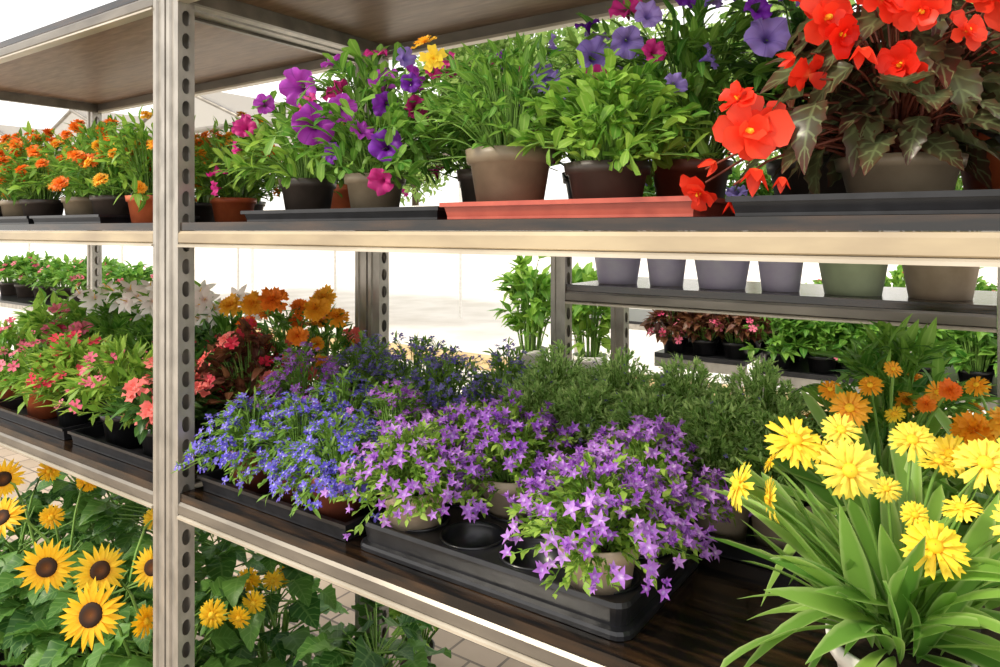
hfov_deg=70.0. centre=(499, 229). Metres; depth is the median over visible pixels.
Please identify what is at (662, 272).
potted shrub
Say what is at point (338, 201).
petunia
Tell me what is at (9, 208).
marigold
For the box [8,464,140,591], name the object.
sunflower
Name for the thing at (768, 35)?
petunia
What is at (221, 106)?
awning
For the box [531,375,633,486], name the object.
potted thyme
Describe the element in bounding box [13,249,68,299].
plant
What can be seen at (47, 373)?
potted dianthus
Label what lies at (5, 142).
marigold
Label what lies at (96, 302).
lily
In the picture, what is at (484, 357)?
kerb
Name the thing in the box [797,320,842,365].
plant
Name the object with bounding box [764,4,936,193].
begonias
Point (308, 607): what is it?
sunflower
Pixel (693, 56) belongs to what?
petunia
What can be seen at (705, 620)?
shelving unit
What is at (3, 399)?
tray
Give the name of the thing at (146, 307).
lily
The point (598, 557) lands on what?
potted campanula
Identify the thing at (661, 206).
tray
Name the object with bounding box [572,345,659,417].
potted thyme
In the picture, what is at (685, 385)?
potted thyme
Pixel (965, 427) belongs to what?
flowers
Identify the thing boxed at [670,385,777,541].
potted plant
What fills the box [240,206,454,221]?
tray
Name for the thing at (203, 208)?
marigold
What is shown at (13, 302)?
bench
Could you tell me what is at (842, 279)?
potted shrub
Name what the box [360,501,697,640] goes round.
tray
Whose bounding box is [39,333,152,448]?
potted flowers
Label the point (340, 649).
potted plant
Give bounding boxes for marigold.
[0,121,81,215]
[0,127,57,216]
[0,141,28,216]
[5,119,128,214]
[45,127,142,194]
[46,114,150,214]
[82,104,220,222]
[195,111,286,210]
[195,115,237,221]
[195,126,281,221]
[217,284,336,387]
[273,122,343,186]
[284,305,362,410]
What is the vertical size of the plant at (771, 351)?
0.285 m
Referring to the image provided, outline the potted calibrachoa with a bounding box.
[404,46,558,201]
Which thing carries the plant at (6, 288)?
on the bench at (13, 302)
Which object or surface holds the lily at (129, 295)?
on the shelving unit at (109, 57)
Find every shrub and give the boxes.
[389,607,438,665]
[594,189,655,284]
[643,160,685,286]
[694,151,761,289]
[725,153,802,291]
[819,263,887,295]
[902,173,979,300]
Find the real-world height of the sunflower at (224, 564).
0.553 m
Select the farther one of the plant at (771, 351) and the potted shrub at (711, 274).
the plant at (771, 351)
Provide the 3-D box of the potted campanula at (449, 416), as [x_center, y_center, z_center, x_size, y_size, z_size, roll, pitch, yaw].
[-0.066,0.392,1.252,0.210,0.192,0.215,0,0,26]
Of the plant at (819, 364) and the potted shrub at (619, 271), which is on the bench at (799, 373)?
the plant at (819, 364)
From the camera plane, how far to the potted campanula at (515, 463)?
1.14 m
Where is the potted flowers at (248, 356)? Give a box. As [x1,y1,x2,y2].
[195,317,319,432]
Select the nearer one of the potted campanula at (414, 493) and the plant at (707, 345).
the potted campanula at (414, 493)
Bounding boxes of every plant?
[0,251,49,297]
[0,254,17,295]
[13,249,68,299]
[28,254,78,298]
[47,255,86,302]
[68,255,129,299]
[102,260,152,293]
[293,597,451,666]
[400,31,589,201]
[506,48,717,198]
[640,310,705,352]
[666,311,704,346]
[666,312,734,355]
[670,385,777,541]
[697,314,775,358]
[704,326,732,349]
[713,323,778,352]
[739,317,818,368]
[761,340,769,346]
[774,320,865,373]
[775,319,801,361]
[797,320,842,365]
[812,275,821,283]
[826,322,915,376]
[878,326,970,384]
[884,265,905,287]
[929,330,996,389]
[965,332,995,368]
[975,267,996,290]
[978,333,996,377]
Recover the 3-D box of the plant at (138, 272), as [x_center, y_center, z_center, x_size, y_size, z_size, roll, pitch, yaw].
[-2.790,0.409,5.356,0.486,0.381,0.455,0,0,42]
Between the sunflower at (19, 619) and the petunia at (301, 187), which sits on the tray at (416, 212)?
the petunia at (301, 187)
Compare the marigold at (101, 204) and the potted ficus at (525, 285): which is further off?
the potted ficus at (525, 285)
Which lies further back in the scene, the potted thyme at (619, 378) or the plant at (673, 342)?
the plant at (673, 342)
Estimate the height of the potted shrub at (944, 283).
0.306 m
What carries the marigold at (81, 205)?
on the tray at (90, 218)
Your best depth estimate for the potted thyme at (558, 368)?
1.42 m
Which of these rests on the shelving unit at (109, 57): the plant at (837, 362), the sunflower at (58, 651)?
the sunflower at (58, 651)
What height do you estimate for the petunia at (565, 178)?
0.351 m
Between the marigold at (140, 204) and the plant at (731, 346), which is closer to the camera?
the marigold at (140, 204)
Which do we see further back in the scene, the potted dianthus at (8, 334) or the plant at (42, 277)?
the plant at (42, 277)
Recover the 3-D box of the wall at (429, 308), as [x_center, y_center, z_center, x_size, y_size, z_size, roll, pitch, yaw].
[-1.674,1.450,21.615,55.000,0.001,48.000,0,0,35]
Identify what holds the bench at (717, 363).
on the wall at (429, 308)
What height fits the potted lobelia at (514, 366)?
0.267 m
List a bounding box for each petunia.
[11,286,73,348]
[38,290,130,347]
[206,90,360,209]
[262,39,467,207]
[297,124,424,208]
[401,64,565,187]
[519,31,663,198]
[540,0,812,197]
[708,0,880,194]
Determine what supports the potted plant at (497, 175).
on the tray at (661, 206)
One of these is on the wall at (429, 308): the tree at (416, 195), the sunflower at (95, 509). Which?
the tree at (416, 195)
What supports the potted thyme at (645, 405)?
on the tray at (728, 551)
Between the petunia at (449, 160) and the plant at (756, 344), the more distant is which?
the plant at (756, 344)
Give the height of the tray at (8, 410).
0.030 m
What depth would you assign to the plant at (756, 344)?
2.78 m
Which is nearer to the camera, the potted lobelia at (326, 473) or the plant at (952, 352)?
the potted lobelia at (326, 473)
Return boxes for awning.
[0,92,461,317]
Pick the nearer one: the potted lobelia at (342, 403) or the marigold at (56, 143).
the potted lobelia at (342, 403)
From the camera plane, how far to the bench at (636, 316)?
4.90 m
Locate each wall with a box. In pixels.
[0,254,985,515]
[195,205,996,285]
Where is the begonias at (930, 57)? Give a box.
[679,0,999,216]
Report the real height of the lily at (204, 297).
0.356 m
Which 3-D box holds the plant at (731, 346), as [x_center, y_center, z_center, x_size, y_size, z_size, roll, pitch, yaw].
[0.899,0.361,2.688,0.275,0.236,0.293,0,0,35]
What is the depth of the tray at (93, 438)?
1.57 m
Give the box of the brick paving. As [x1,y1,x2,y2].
[0,446,531,666]
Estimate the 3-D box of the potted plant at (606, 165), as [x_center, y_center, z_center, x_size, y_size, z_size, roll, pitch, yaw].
[0.142,-0.130,0.953,0.279,0.221,0.292,0,0,-12]
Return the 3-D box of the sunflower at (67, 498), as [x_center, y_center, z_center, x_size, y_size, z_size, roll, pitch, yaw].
[-1.177,1.038,2.256,0.391,0.551,0.385,0,0,-26]
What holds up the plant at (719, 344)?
on the bench at (717, 363)
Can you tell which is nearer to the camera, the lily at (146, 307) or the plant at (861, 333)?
the lily at (146, 307)
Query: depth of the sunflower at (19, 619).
1.80 m
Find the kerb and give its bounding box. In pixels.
[254,327,951,428]
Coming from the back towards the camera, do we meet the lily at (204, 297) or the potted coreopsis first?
the lily at (204, 297)
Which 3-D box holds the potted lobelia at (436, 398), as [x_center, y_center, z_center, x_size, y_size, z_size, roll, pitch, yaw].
[-0.105,0.366,1.484,0.258,0.248,0.254,0,0,18]
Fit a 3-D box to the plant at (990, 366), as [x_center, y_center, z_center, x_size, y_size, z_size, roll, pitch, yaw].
[1.595,0.358,2.405,0.284,0.282,0.310,0,0,35]
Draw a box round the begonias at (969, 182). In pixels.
[936,31,999,189]
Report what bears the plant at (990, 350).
on the bench at (799, 373)
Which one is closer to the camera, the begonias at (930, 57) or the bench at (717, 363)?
the begonias at (930, 57)
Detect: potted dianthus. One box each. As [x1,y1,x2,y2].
[0,317,54,398]
[0,331,81,418]
[2,330,130,427]
[95,357,223,456]
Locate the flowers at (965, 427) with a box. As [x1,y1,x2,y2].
[723,361,999,605]
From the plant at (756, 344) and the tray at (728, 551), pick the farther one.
the plant at (756, 344)
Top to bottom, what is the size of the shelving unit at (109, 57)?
1.920 m
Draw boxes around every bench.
[0,294,51,313]
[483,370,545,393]
[574,308,959,387]
[654,347,764,396]
[755,356,996,410]
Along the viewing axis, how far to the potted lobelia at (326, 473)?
1.17 m
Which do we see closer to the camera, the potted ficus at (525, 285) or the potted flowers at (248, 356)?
the potted flowers at (248, 356)
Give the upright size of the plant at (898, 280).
0.410 m
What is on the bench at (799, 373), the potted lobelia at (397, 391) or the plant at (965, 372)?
the plant at (965, 372)
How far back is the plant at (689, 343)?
2.92 m
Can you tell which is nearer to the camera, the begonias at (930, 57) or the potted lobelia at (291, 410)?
the begonias at (930, 57)
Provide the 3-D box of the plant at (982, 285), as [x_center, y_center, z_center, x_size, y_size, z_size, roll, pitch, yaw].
[2.555,0.389,3.964,0.482,0.421,0.432,0,0,35]
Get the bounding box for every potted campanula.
[320,409,497,539]
[420,396,512,504]
[429,388,589,522]
[500,441,721,600]
[563,414,755,555]
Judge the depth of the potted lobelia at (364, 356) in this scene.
1.59 m
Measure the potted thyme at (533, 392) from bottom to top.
0.227 m
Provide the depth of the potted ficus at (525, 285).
2.89 m
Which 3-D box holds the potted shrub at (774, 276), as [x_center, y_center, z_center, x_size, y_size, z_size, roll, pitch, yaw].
[0.602,-0.024,1.532,0.304,0.306,0.324,0,0,17]
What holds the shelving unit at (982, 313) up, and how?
on the brick paving
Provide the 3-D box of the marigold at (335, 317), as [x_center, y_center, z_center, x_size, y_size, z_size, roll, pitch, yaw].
[-0.434,0.337,1.758,0.260,0.316,0.259,0,0,-43]
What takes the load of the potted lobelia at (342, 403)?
on the tray at (212, 481)
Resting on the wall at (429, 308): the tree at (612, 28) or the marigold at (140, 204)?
the tree at (612, 28)
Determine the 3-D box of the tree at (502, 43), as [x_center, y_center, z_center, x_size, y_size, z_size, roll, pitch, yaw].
[-0.466,-3.081,21.465,7.186,9.068,6.680,0,0,35]
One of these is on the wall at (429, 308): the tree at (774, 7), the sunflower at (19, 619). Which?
the tree at (774, 7)
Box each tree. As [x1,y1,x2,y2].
[353,85,463,205]
[392,26,586,160]
[519,8,689,118]
[648,0,856,173]
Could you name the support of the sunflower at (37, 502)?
on the shelving unit at (109, 57)
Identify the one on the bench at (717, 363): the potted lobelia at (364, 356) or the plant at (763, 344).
the plant at (763, 344)
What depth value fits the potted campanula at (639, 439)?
1.01 m
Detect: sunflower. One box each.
[0,459,137,666]
[0,463,96,666]
[0,488,43,601]
[0,494,206,666]
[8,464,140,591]
[13,538,251,666]
[61,486,152,605]
[78,495,213,648]
[121,530,271,666]
[195,531,348,666]
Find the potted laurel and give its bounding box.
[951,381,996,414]
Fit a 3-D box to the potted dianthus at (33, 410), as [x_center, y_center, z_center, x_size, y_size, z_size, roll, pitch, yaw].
[-1.191,0.379,1.894,0.280,0.222,0.295,0,0,42]
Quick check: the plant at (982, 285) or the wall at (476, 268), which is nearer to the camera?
the plant at (982, 285)
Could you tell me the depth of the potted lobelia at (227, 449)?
1.31 m
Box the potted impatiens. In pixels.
[195,319,263,437]
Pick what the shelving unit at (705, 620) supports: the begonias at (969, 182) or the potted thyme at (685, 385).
the begonias at (969, 182)
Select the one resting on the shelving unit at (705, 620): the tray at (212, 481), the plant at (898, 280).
the tray at (212, 481)
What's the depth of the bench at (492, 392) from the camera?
2.84 m
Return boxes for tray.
[0,216,33,223]
[0,394,109,439]
[0,395,22,401]
[29,214,199,223]
[67,423,222,471]
[197,466,385,541]
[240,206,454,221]
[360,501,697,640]
[439,196,739,219]
[687,520,801,574]
[725,189,999,216]
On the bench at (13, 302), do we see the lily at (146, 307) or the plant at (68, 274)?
the plant at (68, 274)
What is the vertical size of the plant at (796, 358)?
0.266 m
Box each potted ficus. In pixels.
[488,255,550,369]
[544,262,610,375]
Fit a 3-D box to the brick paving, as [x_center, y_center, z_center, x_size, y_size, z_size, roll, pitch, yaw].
[-2.192,1.448,1.687,13.000,0.004,4.750,0,0,35]
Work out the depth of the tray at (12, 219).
1.82 m
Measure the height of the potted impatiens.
0.278 m
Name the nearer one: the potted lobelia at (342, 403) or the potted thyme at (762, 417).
the potted thyme at (762, 417)
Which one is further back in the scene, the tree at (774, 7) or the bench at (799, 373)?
the tree at (774, 7)
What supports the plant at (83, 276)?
on the bench at (13, 302)
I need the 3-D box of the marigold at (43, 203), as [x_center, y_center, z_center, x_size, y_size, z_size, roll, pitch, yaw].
[-1.206,-0.152,1.885,0.267,0.266,0.260,0,0,-27]
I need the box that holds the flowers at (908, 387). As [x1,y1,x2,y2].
[791,313,999,450]
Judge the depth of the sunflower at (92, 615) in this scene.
1.50 m
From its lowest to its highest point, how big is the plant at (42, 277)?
0.404 m
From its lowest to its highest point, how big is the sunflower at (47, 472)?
0.674 m
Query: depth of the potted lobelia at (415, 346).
1.57 m
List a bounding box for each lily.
[67,278,142,342]
[99,275,152,371]
[130,280,230,352]
[195,284,271,352]
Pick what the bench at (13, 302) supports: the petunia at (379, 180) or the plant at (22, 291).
the plant at (22, 291)
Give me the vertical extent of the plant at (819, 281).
0.407 m
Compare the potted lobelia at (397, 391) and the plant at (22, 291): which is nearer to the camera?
the potted lobelia at (397, 391)
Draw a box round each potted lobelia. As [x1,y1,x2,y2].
[171,385,301,495]
[227,391,348,507]
[240,340,357,443]
[257,411,381,522]
[285,366,396,433]
[308,329,415,417]
[339,377,440,497]
[360,330,469,424]
[384,344,495,425]
[463,337,542,436]
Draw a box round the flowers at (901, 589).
[706,413,999,666]
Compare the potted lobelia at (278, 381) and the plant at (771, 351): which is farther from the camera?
the plant at (771, 351)
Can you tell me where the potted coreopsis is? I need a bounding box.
[878,376,999,640]
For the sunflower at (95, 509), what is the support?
on the shelving unit at (109, 57)
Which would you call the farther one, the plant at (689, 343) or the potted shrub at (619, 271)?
the plant at (689, 343)
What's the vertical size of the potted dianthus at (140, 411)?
0.212 m
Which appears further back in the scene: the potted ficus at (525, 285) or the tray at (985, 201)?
the potted ficus at (525, 285)
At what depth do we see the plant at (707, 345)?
2.72 m
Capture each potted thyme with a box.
[490,369,583,460]
[515,339,598,418]
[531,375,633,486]
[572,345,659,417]
[591,381,700,486]
[633,352,731,476]
[706,352,809,526]
[715,395,822,554]
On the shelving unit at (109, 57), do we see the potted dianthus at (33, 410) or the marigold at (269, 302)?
the marigold at (269, 302)
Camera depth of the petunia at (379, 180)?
1.16 m
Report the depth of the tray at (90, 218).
1.63 m
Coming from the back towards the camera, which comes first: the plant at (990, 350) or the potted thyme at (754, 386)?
the plant at (990, 350)
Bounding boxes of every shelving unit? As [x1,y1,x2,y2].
[0,0,367,666]
[166,0,999,666]
[551,256,999,491]
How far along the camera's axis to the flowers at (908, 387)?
1.04 m

